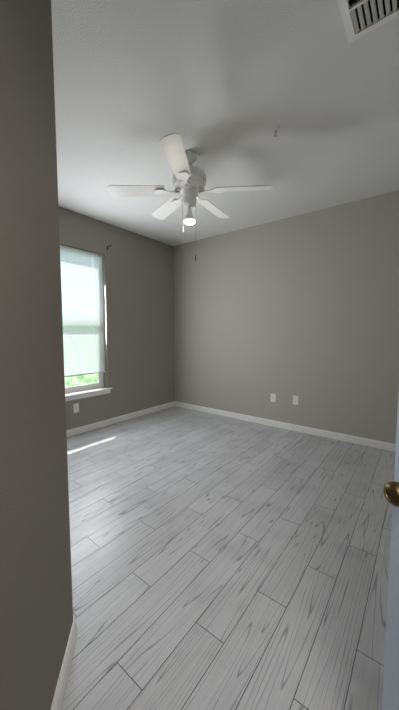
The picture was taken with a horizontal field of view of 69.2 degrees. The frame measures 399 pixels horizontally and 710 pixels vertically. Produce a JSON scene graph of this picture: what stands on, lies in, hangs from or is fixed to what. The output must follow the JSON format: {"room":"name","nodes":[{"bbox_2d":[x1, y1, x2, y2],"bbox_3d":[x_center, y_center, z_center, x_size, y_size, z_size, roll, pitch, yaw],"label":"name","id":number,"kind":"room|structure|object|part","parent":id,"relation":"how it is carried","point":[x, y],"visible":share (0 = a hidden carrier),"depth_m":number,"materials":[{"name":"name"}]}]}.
{"room":"empty bedroom","nodes":[
{"label":"empty bedroom","id":0,"kind":"room"},
{"bbox_2d":[0,0,72,709],"bbox_3d":[-1.331,-0.172,1.012,3.484,2.740,1.136,3,5,38],"label":"wall","id":1,"kind":"structure","parent":0,"point":[36,612],"depth_m":0.81,"materials":[{"name":"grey paint"}]},
{"bbox_2d":[50,621,76,709],"bbox_3d":[-0.392,1.199,0.504,0.013,0.082,1.432,-1,4,-10],"label":"baseboard","id":2,"kind":"structure","parent":1,"relation":"attached to","point":[58,697],"depth_m":1.05,"materials":[{"name":"white wood"}]},
{"bbox_2d":[58,206,174,429],"bbox_3d":[-2.260,-0.309,2.815,0.200,2.740,6.090,3,5,38],"label":"wall","id":3,"kind":"structure","parent":0,"point":[138,294],"depth_m":4.24,"materials":[{"name":"grey paint"}]},
{"bbox_2d":[73,403,78,412],"bbox_3d":[-1.550,0.667,3.638,0.007,0.115,0.070,3,5,38],"label":"electrical outlet","id":4,"kind":"object","parent":3,"relation":"attached to","point":[76,407],"visible":1,"depth_m":3.64,"materials":[{"name":"white plastic"}]},
{"bbox_2d":[63,255,103,392],"bbox_3d":[-1.616,-0.414,3.683,0.068,1.820,0.820,3,5,38],"label":"window","id":5,"kind":"structure","parent":3,"relation":"in","point":[100,383],"depth_m":3.88,"materials":[{"name":"white plastic"}]},
{"bbox_3d":[-1.619,-0.441,3.684,0.030,1.732,0.785,3,5,38],"label":"glass","id":6,"kind":"part","parent":5,"relation":"part of","materials":[{"name":"clear glass"}]},
{"bbox_2d":[60,245,105,376],"bbox_3d":[-1.546,-0.526,3.621,0.042,1.583,0.804,3,5,38],"label":"window blind","id":7,"kind":"object","parent":5,"relation":"attached to","point":[79,267],"visible":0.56,"depth_m":3.69,"materials":[{"name":"white fabric"}]},
{"bbox_2d":[65,387,112,401],"bbox_3d":[-1.539,0.515,3.694,0.142,0.075,0.910,3,5,38],"label":"window sill","id":8,"kind":"structure","parent":3,"relation":"attached to","point":[85,393],"depth_m":3.75,"materials":[{"name":"white wood"}]},
{"bbox_2d":[66,401,174,436],"bbox_3d":[-1.394,0.945,3.856,0.013,0.082,3.138,3,5,38],"label":"baseboard","id":9,"kind":"structure","parent":3,"relation":"attached to","point":[85,428],"depth_m":4.11,"materials":[{"name":"white wood"}]},
{"bbox_2d":[51,0,398,245],"bbox_3d":[-0.229,-1.616,1.138,5.340,0.120,6.090,3,5,38],"label":"ceiling","id":10,"kind":"structure","parent":0,"point":[222,88],"depth_m":1.88,"materials":[{"name":"white paint"}]},
{"bbox_2d":[107,133,272,260],"bbox_3d":[-0.089,-1.227,2.465,1.232,0.855,1.288,3,5,38],"label":"fan","id":11,"kind":"object","parent":10,"relation":"hanging from","point":[189,181],"visible":1,"depth_m":2.37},
{"bbox_3d":[-0.084,-1.171,2.423,0.095,0.145,0.095,3,5,38],"label":"bulb","id":12,"kind":"part","parent":11,"relation":"part of","materials":[{"name":"white glass"}]},
{"bbox_2d":[272,125,279,136],"bbox_3d":[0.547,-1.601,2.078,0.060,0.051,0.060,3,5,38],"label":"sprinkler","id":13,"kind":"object","parent":10,"relation":"attached to","point":[276,128],"visible":1,"depth_m":2.07,"materials":[{"name":"white plastic"}]},
{"bbox_2d":[337,0,398,43],"bbox_3d":[0.780,-1.558,1.253,0.300,0.013,0.300,3,5,38],"label":"ceiling vent","id":14,"kind":"object","parent":10,"relation":"in","point":[364,13],"visible":1,"depth_m":1.33,"materials":[{"name":"white plastic"}]},
{"bbox_2d":[61,406,394,709],"bbox_3d":[-0.229,1.236,1.354,5.340,0.120,6.090,3,5,38],"label":"floor","id":15,"kind":"structure","parent":0,"point":[219,562],"depth_m":1.58,"materials":[{"name":"grey wood"}]},
{"bbox_2d":[174,190,398,443],"bbox_3d":[1.654,-0.361,3.506,5.140,2.740,0.200,3,5,38],"label":"wall","id":16,"kind":"structure","parent":0,"point":[304,308],"depth_m":3.67,"materials":[{"name":"grey paint"}]},
{"bbox_2d":[271,393,275,401],"bbox_3d":[1.003,0.584,3.948,0.070,0.115,0.014,3,5,38],"label":"electrical outlet","id":17,"kind":"object","parent":16,"relation":"attached to","point":[273,397],"visible":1,"depth_m":3.95,"materials":[{"name":"white plastic"}]},
{"bbox_2d":[175,401,395,451],"bbox_3d":[0.917,0.931,4.041,3.440,0.082,0.013,3,5,38],"label":"baseboard","id":18,"kind":"structure","parent":16,"relation":"attached to","point":[349,438],"depth_m":3.75,"materials":[{"name":"white wood"}]},
{"bbox_2d":[293,395,297,404],"bbox_3d":[1.248,0.588,3.762,0.070,0.115,0.007,3,5,38],"label":"electrical outlet","id":19,"kind":"object","parent":16,"relation":"attached to","point":[295,400],"visible":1,"depth_m":3.76,"materials":[{"name":"white plastic"}]},
{"bbox_2d":[382,392,398,709],"bbox_3d":[0.546,0.224,0.277,0.035,2.032,0.813,-1,4,-10],"label":"door","id":20,"kind":"structure","parent":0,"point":[390,698],"depth_m":0.69,"materials":[{"name":"grey paint"}]},
{"bbox_2d":[383,481,398,506],"bbox_3d":[0.485,0.292,0.624,0.141,0.073,0.151,3,5,38],"label":"doorknob set","id":21,"kind":"object","parent":20,"relation":"attached to","point":[391,491],"depth_m":0.60,"materials":[{"name":"gold metal"}]},
{"label":"outside","id":22,"kind":"structure","parent":0,"visible":0},
{"bbox_2d":[62,259,97,386],"bbox_3d":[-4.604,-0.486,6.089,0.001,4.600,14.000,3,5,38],"label":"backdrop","id":23,"kind":"structure","parent":22,"point":[81,381],"depth_m":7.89,"materials":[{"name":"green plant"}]}
]}

